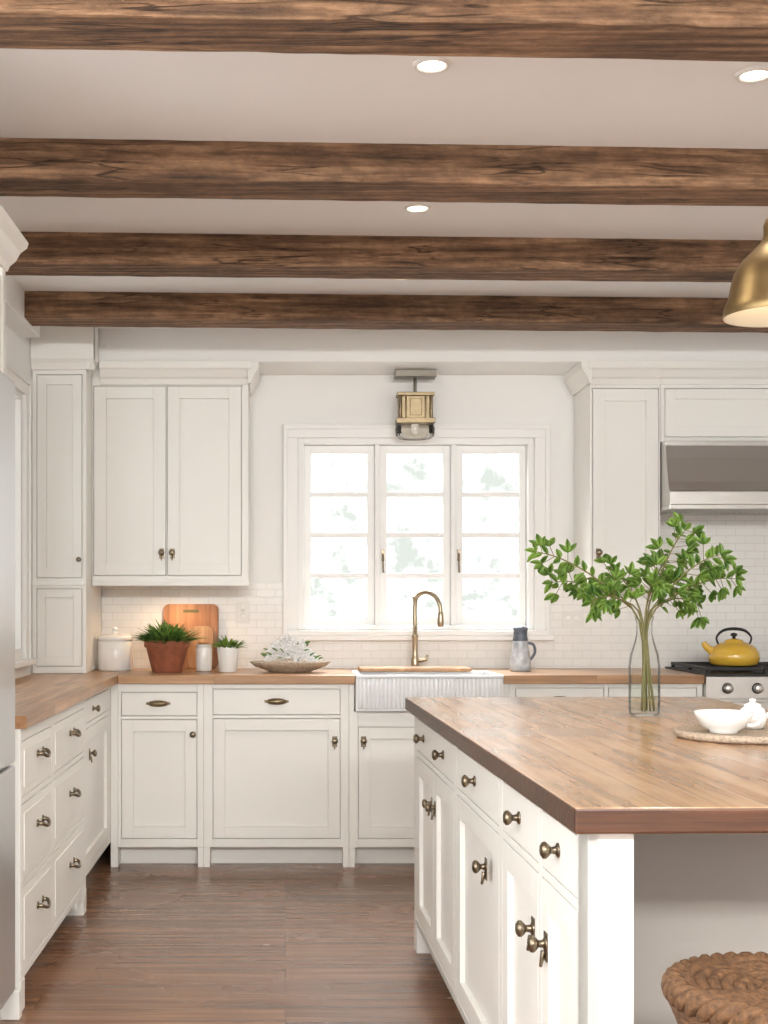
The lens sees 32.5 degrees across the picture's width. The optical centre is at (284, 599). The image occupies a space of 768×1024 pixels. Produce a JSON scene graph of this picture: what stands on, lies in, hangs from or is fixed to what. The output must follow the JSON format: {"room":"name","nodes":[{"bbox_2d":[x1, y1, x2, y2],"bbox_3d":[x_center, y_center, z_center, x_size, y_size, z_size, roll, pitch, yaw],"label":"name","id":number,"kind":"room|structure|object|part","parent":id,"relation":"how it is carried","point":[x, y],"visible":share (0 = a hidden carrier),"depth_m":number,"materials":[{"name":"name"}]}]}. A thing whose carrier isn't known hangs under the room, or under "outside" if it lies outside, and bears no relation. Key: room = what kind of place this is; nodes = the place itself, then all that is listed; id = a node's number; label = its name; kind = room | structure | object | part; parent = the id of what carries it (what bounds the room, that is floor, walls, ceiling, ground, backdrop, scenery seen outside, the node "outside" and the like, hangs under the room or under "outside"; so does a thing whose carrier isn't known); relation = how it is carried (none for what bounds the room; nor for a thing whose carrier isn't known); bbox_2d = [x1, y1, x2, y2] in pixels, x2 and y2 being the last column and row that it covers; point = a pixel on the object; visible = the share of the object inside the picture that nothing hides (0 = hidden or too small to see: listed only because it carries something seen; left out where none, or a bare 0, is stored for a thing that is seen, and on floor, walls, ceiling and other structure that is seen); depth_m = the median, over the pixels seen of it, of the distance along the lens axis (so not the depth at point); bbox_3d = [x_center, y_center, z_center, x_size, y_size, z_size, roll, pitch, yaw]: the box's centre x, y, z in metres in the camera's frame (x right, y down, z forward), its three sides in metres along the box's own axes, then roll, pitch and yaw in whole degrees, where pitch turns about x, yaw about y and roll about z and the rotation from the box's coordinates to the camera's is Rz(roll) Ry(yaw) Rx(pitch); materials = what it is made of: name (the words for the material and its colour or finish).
{"room":"kitchen","nodes":[
{"label":"kitchen","id":0,"kind":"room"},
{"bbox_2d":[0,371,14,1009],"bbox_3d":[-1.154,0.305,3.505,0.792,1.920,0.850,0,0,0],"label":"refrigerator","id":1,"kind":"object","parent":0,"point":[7,386],"depth_m":3.81,"materials":[{"name":"silver metal"}]},
{"bbox_2d":[5,323,32,678],"bbox_3d":[-1.295,-0.035,5.470,0.150,2.600,2.740,0,0,0],"label":"wall","id":2,"kind":"structure","parent":0,"point":[17,349],"depth_m":6.02,"materials":[{"name":"white paint"}]},
{"bbox_2d":[15,389,21,653],"bbox_3d":[-1.285,-0.355,5.640,0.130,1.200,0.880,0,0,0],"label":"frame","id":3,"kind":"object","parent":2,"relation":"attached to","point":[18,396],"visible":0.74,"depth_m":6.05,"materials":[{"name":"white paint"}]},
{"bbox_2d":[5,358,36,668],"bbox_3d":[-1.195,-0.363,5.640,0.050,1.326,1.080,0,0,0],"label":"trim","id":4,"kind":"structure","parent":2,"relation":"attached to","point":[23,384],"depth_m":6.08,"materials":[{"name":"white paint"}]},
{"bbox_2d":[5,275,39,337],"bbox_3d":[-1.173,-1.270,5.060,0.094,0.130,1.920,0,0,0],"label":"trim","id":5,"kind":"structure","parent":2,"relation":"attached to","point":[15,319],"depth_m":5.58,"materials":[{"name":"white paint"}]},
{"bbox_2d":[144,641,189,672],"bbox_3d":[-0.580,0.277,6.440,0.225,0.155,0.225,0,0,0],"label":"pot","id":6,"kind":"object","parent":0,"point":[169,657],"depth_m":6.36,"materials":[{"name":"ceramic"}]},
{"bbox_2d":[217,646,238,671],"bbox_3d":[-0.282,0.291,6.470,0.110,0.125,0.110,0,0,0],"label":"pot","id":7,"kind":"object","parent":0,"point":[227,655],"depth_m":6.43,"materials":[{"name":"white ceramic"}]},
{"bbox_2d":[0,842,464,1023],"bbox_3d":[0.800,1.315,1.920,5.300,0.100,10.140,0,0,0],"label":"floor","id":8,"kind":"structure","parent":0,"point":[153,943],"depth_m":4.67,"materials":[{"name":"brown wood"}]},
{"bbox_2d":[0,204,28,1019],"bbox_3d":[-1.218,0.089,3.480,0.874,2.352,1.020,0,0,0],"label":"tall cabinet","id":9,"kind":"object","parent":8,"relation":"on","point":[13,243],"visible":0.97,"depth_m":3.94,"materials":[{"name":"white wood"}]},
{"bbox_2d":[9,699,85,1010],"bbox_3d":[-0.995,0.830,4.670,0.447,0.870,1.320,0,0,0],"label":"base cabinet","id":10,"kind":"object","parent":8,"relation":"on","point":[49,763],"visible":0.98,"depth_m":4.47,"materials":[{"name":"white paint"}]},
{"bbox_2d":[15,669,126,728],"bbox_3d":[-1.005,0.375,5.418,0.430,0.040,2.827,0,0,0],"label":"countertop","id":11,"kind":"structure","parent":10,"relation":"on","point":[38,696],"depth_m":5.14,"materials":[{"name":"brown wood"}]},
{"bbox_2d":[30,326,100,672],"bbox_3d":[-1.066,-0.489,6.540,0.302,1.685,0.560,0,0,0],"label":"tall cabinet","id":12,"kind":"object","parent":11,"relation":"on","point":[66,606],"visible":0.92,"depth_m":6.30,"materials":[{"name":"white paint"}]},
{"bbox_2d":[97,627,132,670],"bbox_3d":[-0.856,0.245,6.600,0.180,0.217,0.180,0,0,0],"label":"ceramic canister","id":13,"kind":"object","parent":11,"relation":"on","point":[114,651],"visible":1,"depth_m":6.53,"materials":[{"name":"white ceramic"}]},
{"bbox_2d":[86,683,120,875],"bbox_3d":[-1.004,0.830,6.076,0.427,0.870,1.488,0,0,0],"label":"base cabinet","id":14,"kind":"object","parent":8,"relation":"on","point":[102,707],"visible":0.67,"depth_m":5.96,"materials":[{"name":"white paint"}]},
{"bbox_2d":[118,684,203,866],"bbox_3d":[-0.588,0.830,6.497,0.405,0.870,0.661,0,0,0],"label":"base cabinet","id":15,"kind":"object","parent":8,"relation":"on","point":[161,726],"visible":0.93,"depth_m":6.20,"materials":[{"name":"white paint"}]},
{"bbox_2d":[118,668,704,683],"bbox_3d":[1.254,0.375,6.501,4.087,0.040,0.662,0,0,0],"label":"countertop","id":16,"kind":"structure","parent":15,"relation":"on","point":[136,675],"depth_m":6.17,"materials":[{"name":"brown wood"}]},
{"bbox_2d":[125,619,207,672],"bbox_3d":[-0.577,0.222,6.432,0.428,0.264,0.414,0,0,0],"label":"potted succulent","id":17,"kind":"object","parent":16,"relation":"on","point":[167,645],"visible":1,"depth_m":6.37,"materials":[{"name":"green plant"}]},
{"bbox_2d":[163,604,218,668],"bbox_3d":[-0.488,0.188,6.795,0.287,0.335,0.053,0,0,0],"label":"cutting board","id":18,"kind":"object","parent":16,"relation":"on","point":[191,615],"visible":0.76,"depth_m":6.79,"materials":[{"name":"brown wood"}]},
{"bbox_2d":[188,626,212,668],"bbox_3d":[-0.435,0.245,6.754,0.130,0.220,0.037,0,0,0],"label":"cutting board","id":19,"kind":"object","parent":16,"relation":"on","point":[206,631],"visible":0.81,"depth_m":6.75,"materials":[{"name":"brown wood"}]},
{"bbox_2d":[196,642,211,670],"bbox_3d":[-0.405,0.282,6.530,0.082,0.143,0.082,0,0,0],"label":"ceramic jar","id":20,"kind":"object","parent":16,"relation":"on","point":[203,651],"visible":0.98,"depth_m":6.50,"materials":[{"name":"white ceramic"}]},
{"bbox_2d":[206,635,246,671],"bbox_3d":[-0.280,0.263,6.472,0.232,0.183,0.214,0,0,0],"label":"potted herb","id":21,"kind":"object","parent":16,"relation":"on","point":[227,651],"visible":1,"depth_m":6.43,"materials":[{"name":"white ceramic"}]},
{"bbox_2d":[250,634,329,672],"bbox_3d":[0.025,0.260,6.440,0.400,0.188,0.243,0,0,0],"label":"dish","id":22,"kind":"object","parent":16,"relation":"on","point":[311,662],"visible":1,"depth_m":6.39,"materials":[{"name":"stone"}]},
{"bbox_3d":[0.025,0.328,6.440,0.400,0.053,0.243,0,0,0],"label":"scalloped dish","id":23,"kind":"part","parent":22,"relation":"part of","materials":[{"name":"stone"}]},
{"bbox_2d":[351,670,503,710],"bbox_3d":[0.679,0.438,6.370,0.694,0.170,0.460,0,0,0],"label":"farmhouse sink","id":24,"kind":"object","parent":16,"relation":"in","point":[373,691],"visible":0.62,"depth_m":6.14,"materials":[{"name":"white ceramic"}]},
{"bbox_2d":[358,666,471,671],"bbox_3d":[0.645,0.344,6.548,0.550,0.018,0.215,0,0,0],"label":"cutting board","id":25,"kind":"object","parent":24,"relation":"on","point":[361,668],"visible":1,"depth_m":6.44,"materials":[{"name":"beige wood"}]},
{"bbox_2d":[411,590,443,665],"bbox_3d":[0.723,0.152,6.673,0.188,0.405,0.060,0,0,25],"label":"gooseneck faucet","id":26,"kind":"object","parent":16,"relation":"on","point":[415,660],"visible":0.91,"depth_m":6.69,"materials":[{"name":"gold metal"}]},
{"bbox_2d":[509,626,535,670],"bbox_3d":[1.178,0.242,6.543,0.117,0.223,0.108,0,0,-40],"label":"jug","id":27,"kind":"object","parent":16,"relation":"on","point":[520,659],"visible":1,"depth_m":6.51,"materials":[{"name":"ceramic"}]},
{"bbox_2d":[204,684,348,866],"bbox_3d":[-0.041,0.830,6.497,0.686,0.870,0.661,0,0,0],"label":"base cabinet","id":28,"kind":"object","parent":8,"relation":"on","point":[276,756],"visible":1,"depth_m":6.20,"materials":[{"name":"white paint"}]},
{"bbox_2d":[349,684,508,866],"bbox_3d":[0.681,0.830,6.497,0.757,0.870,0.661,0,0,0],"label":"base cabinet","id":29,"kind":"object","parent":8,"relation":"on","point":[381,743],"visible":0.41,"depth_m":6.20,"materials":[{"name":"white paint"}]},
{"bbox_2d":[405,697,767,1023],"bbox_3d":[1.013,0.810,3.525,1.108,0.910,2.555,0,0,-1],"label":"kitchen island","id":30,"kind":"object","parent":8,"relation":"on","point":[569,852],"visible":1,"depth_m":2.67,"materials":[{"name":"paint"},{"name":"wood"}]},
{"bbox_2d":[525,511,747,715],"bbox_3d":[1.075,0.038,4.015,0.704,0.630,0.293,0,0,0],"label":"leafy branches","id":31,"kind":"object","parent":30,"relation":"on","point":[609,584],"visible":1,"depth_m":4.00,"materials":[{"name":"green plant"}]},
{"bbox_2d":[628,616,659,715],"bbox_3d":[1.100,0.202,4.010,0.094,0.303,0.094,0,0,0],"label":"vase","id":32,"kind":"object","parent":30,"relation":"on","point":[643,625],"depth_m":4.01,"materials":[{"name":"clear glass"}]},
{"bbox_2d":[673,724,767,743],"bbox_3d":[1.175,0.344,3.370,0.340,0.020,0.340,0,0,0],"label":"serving tray","id":33,"kind":"object","parent":30,"relation":"on","point":[697,732],"visible":0.8,"depth_m":3.29,"materials":[{"name":"wicker"}]},
{"bbox_2d":[694,709,761,733],"bbox_3d":[1.125,0.313,3.360,0.146,0.054,0.146,0,0,44],"label":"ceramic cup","id":34,"kind":"object","parent":33,"relation":"on","point":[719,721],"visible":1,"depth_m":3.32,"materials":[{"name":"white ceramic"}]},
{"bbox_2d":[740,698,767,729],"bbox_3d":[1.243,0.300,3.455,0.090,0.080,0.072,0,0,32],"label":"jar","id":35,"kind":"object","parent":33,"relation":"on","point":[752,706],"visible":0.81,"depth_m":3.44,"materials":[{"name":"white ceramic"}]},
{"bbox_2d":[509,684,701,696],"bbox_3d":[1.518,0.830,6.497,0.915,0.870,0.661,0,0,0],"label":"base cabinet","id":36,"kind":"object","parent":8,"relation":"on","point":[515,690],"visible":0.16,"depth_m":6.20,"materials":[{"name":"white paint"}]},
{"bbox_2d":[661,951,767,1023],"bbox_3d":[0.805,0.940,2.130,0.373,0.653,0.372,0,0,-37],"label":"stool","id":37,"kind":"object","parent":8,"relation":"on","point":[731,987],"visible":1,"depth_m":2.11,"materials":[{"name":"wicker"}]},
{"bbox_2d":[665,662,767,710],"bbox_3d":[2.359,0.792,6.467,0.760,0.945,0.717,0,0,0],"label":"stove","id":38,"kind":"object","parent":8,"relation":"on","point":[732,684],"visible":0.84,"depth_m":6.16,"materials":[{"name":"silver metal"}]},
{"bbox_2d":[701,627,759,665],"bbox_3d":[2.200,0.226,6.420,0.243,0.186,0.243,0,0,45],"label":"tea kettle","id":39,"kind":"object","parent":38,"relation":"on","point":[733,651],"visible":1,"depth_m":6.34,"materials":[{"name":"yellow metal"}]},
{"bbox_2d":[101,375,573,634],"bbox_3d":[1.040,-0.035,6.915,4.820,2.600,0.150,0,0,0],"label":"wall","id":40,"kind":"structure","parent":0,"point":[276,401],"depth_m":6.84,"materials":[{"name":"white paint"}]},
{"bbox_2d":[92,361,259,585],"bbox_3d":[-0.541,-0.621,6.625,0.826,1.102,0.410,0,0,0],"label":"upper cabinet","id":41,"kind":"object","parent":40,"relation":"attached to","point":[171,439],"visible":0.99,"depth_m":6.48,"materials":[{"name":"white paint"}]},
{"bbox_2d":[236,602,249,622],"bbox_3d":[-0.220,0.065,6.829,0.072,0.110,0.007,0,0,0],"label":"wall outlet","id":42,"kind":"object","parent":40,"relation":"attached to","point":[242,608],"visible":1,"depth_m":6.83,"materials":[{"name":"white plastic"}]},
{"bbox_2d":[304,446,373,624],"bbox_3d":[0.285,-0.340,6.918,0.369,0.944,0.035,0,0,0],"label":"window","id":43,"kind":"structure","parent":40,"relation":"in","point":[308,450],"depth_m":6.90,"materials":[{"name":"white paint"}]},
{"bbox_2d":[298,438,533,629],"bbox_3d":[0.684,-0.345,6.905,1.232,1.000,0.130,0,0,0],"label":"frame","id":44,"kind":"object","parent":40,"relation":"attached to","point":[376,442],"visible":0.88,"depth_m":6.84,"materials":[{"name":"white paint"}]},
{"bbox_2d":[280,424,553,639],"bbox_3d":[0.684,-0.352,6.815,1.424,1.123,0.050,0,0,0],"label":"trim","id":45,"kind":"structure","parent":40,"relation":"attached to","point":[540,433],"depth_m":6.82,"materials":[{"name":"white paint"}]},
{"bbox_2d":[287,630,546,635],"bbox_3d":[0.684,0.172,6.817,1.352,0.026,0.044,0,0,0],"label":"trim","id":46,"kind":"structure","parent":40,"relation":"attached to","point":[299,632],"depth_m":6.79,"materials":[{"name":"white paint"}]},
{"bbox_2d":[102,516,767,667],"bbox_3d":[1.172,-0.090,6.836,4.255,0.890,0.008,0,0,0],"label":"tile","id":47,"kind":"structure","parent":40,"relation":"attached to","point":[608,642],"depth_m":6.83,"materials":[{"name":"white tile"}]},
{"bbox_2d":[380,446,525,624],"bbox_3d":[0.884,-0.340,6.918,0.769,0.944,0.035,0,0,0],"label":"window","id":48,"kind":"structure","parent":40,"relation":"in","point":[384,450],"depth_m":6.90,"materials":[{"name":"white paint"}]},
{"bbox_2d":[381,550,383,572],"bbox_3d":[0.515,-0.204,6.888,0.016,0.121,0.025,0,0,0],"label":"handle","id":49,"kind":"object","parent":48,"relation":"attached to","point":[382,551],"visible":1,"depth_m":6.88,"materials":[{"name":"brown metal"}]},
{"bbox_2d":[457,550,459,572],"bbox_3d":[0.915,-0.204,6.888,0.016,0.121,0.025,0,0,0],"label":"handle","id":50,"kind":"object","parent":48,"relation":"attached to","point":[458,551],"visible":1,"depth_m":6.88,"materials":[{"name":"brown metal"}]},
{"bbox_3d":[1.083,-0.340,6.918,0.369,0.944,0.035,0,0,0],"label":"sash","id":51,"kind":"part","parent":48,"relation":"part of","materials":[{"name":"white wood"}]},
{"bbox_2d":[562,611,582,624],"bbox_3d":[1.500,0.095,6.829,0.110,0.072,0.007,0,0,0],"label":"wall outlet","id":52,"kind":"object","parent":40,"relation":"attached to","point":[568,617],"visible":1,"depth_m":6.83,"materials":[{"name":"white plastic"}]},
{"bbox_2d":[564,361,663,585],"bbox_3d":[1.655,-0.621,6.625,0.404,1.102,0.410,0,0,0],"label":"upper cabinet","id":53,"kind":"object","parent":40,"relation":"attached to","point":[617,403],"visible":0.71,"depth_m":6.49,"materials":[{"name":"white paint"}]},
{"bbox_2d":[660,441,767,515],"bbox_3d":[2.325,-0.609,6.576,0.930,0.338,0.508,0,0,0],"label":"range hood","id":54,"kind":"object","parent":40,"relation":"attached to","point":[698,478],"visible":0.94,"depth_m":6.38,"materials":[{"name":"silver metal"}]},
{"bbox_2d":[0,48,767,328],"bbox_3d":[0.800,-1.385,1.920,5.300,0.100,10.140,0,0,0],"label":"ceiling","id":55,"kind":"structure","parent":0,"point":[45,93],"depth_m":3.69,"materials":[{"name":"white paint"}]},
{"bbox_2d":[5,232,761,281],"bbox_3d":[1.087,-1.277,4.924,4.426,0.117,0.368,0,0,0],"label":"ceiling beam","id":56,"kind":"structure","parent":55,"relation":"attached to","point":[46,253],"depth_m":4.82,"materials":[{"name":"brown wood"}]},
{"bbox_2d":[0,138,767,205],"bbox_3d":[1.087,-1.276,3.953,4.426,0.118,0.370,0,0,0],"label":"ceiling beam","id":57,"kind":"structure","parent":55,"relation":"attached to","point":[29,167],"depth_m":3.85,"materials":[{"name":"brown wood"}]},
{"bbox_2d":[0,0,767,61],"bbox_3d":[1.087,-1.276,2.883,4.426,0.118,0.368,0,0,0],"label":"ceiling beam","id":58,"kind":"structure","parent":55,"relation":"attached to","point":[694,30],"depth_m":2.79,"materials":[{"name":"brown wood"}]},
{"bbox_2d":[24,291,767,332],"bbox_3d":[1.087,-1.276,5.843,4.426,0.118,0.366,0,0,0],"label":"ceiling beam","id":59,"kind":"structure","parent":55,"relation":"attached to","point":[41,308],"depth_m":5.74,"materials":[{"name":"brown wood"}]},
{"bbox_2d":[404,203,430,212],"bbox_3d":[0.450,-1.331,4.450,0.094,0.007,0.094,0,0,0],"label":"recessed light","id":60,"kind":"object","parent":55,"relation":"in","point":[415,207],"visible":1,"depth_m":4.45,"materials":[{"name":"white plastic"}]},
{"bbox_2d":[413,56,450,73],"bbox_3d":[0.365,-1.331,3.260,0.094,0.007,0.094,0,0,0],"label":"recessed light","id":61,"kind":"object","parent":55,"relation":"in","point":[430,64],"visible":1,"depth_m":3.26,"materials":[{"name":"white plastic"}]},
{"bbox_2d":[722,218,767,326],"bbox_3d":[1.185,-1.006,3.140,0.260,0.653,0.260,0,0,0],"label":"pendant lamp","id":62,"kind":"object","parent":55,"relation":"hanging from","point":[746,305],"visible":0.93,"depth_m":3.10,"materials":[{"name":"gold metal"}]},
{"bbox_2d":[735,66,767,82],"bbox_3d":[1.190,-1.331,3.320,0.094,0.007,0.094,0,0,0],"label":"recessed light","id":63,"kind":"object","parent":55,"relation":"in","point":[755,74],"visible":1,"depth_m":3.32,"materials":[{"name":"white plastic"}]},
{"bbox_2d":[98,329,767,374],"bbox_3d":[1.040,-1.254,6.645,4.520,0.162,0.390,0,0,0],"label":"soffit","id":64,"kind":"structure","parent":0,"point":[277,351],"depth_m":6.45,"materials":[{"name":"white paint"}]},
{"bbox_2d":[394,369,436,440],"bbox_3d":[0.665,-0.998,6.700,0.210,0.346,0.204,0,0,0],"label":"lantern","id":65,"kind":"object","parent":64,"relation":"hanging from","point":[415,408],"visible":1,"depth_m":6.66,"materials":[{"name":"gold metal"}]},
{"bbox_2d":[660,361,767,442],"bbox_3d":[2.329,-0.977,6.625,0.942,0.391,0.410,0,0,0],"label":"upper cabinet","id":66,"kind":"object","parent":64,"relation":"attached to","point":[700,400],"visible":0.82,"depth_m":6.48,"materials":[{"name":"white paint"}]}
]}

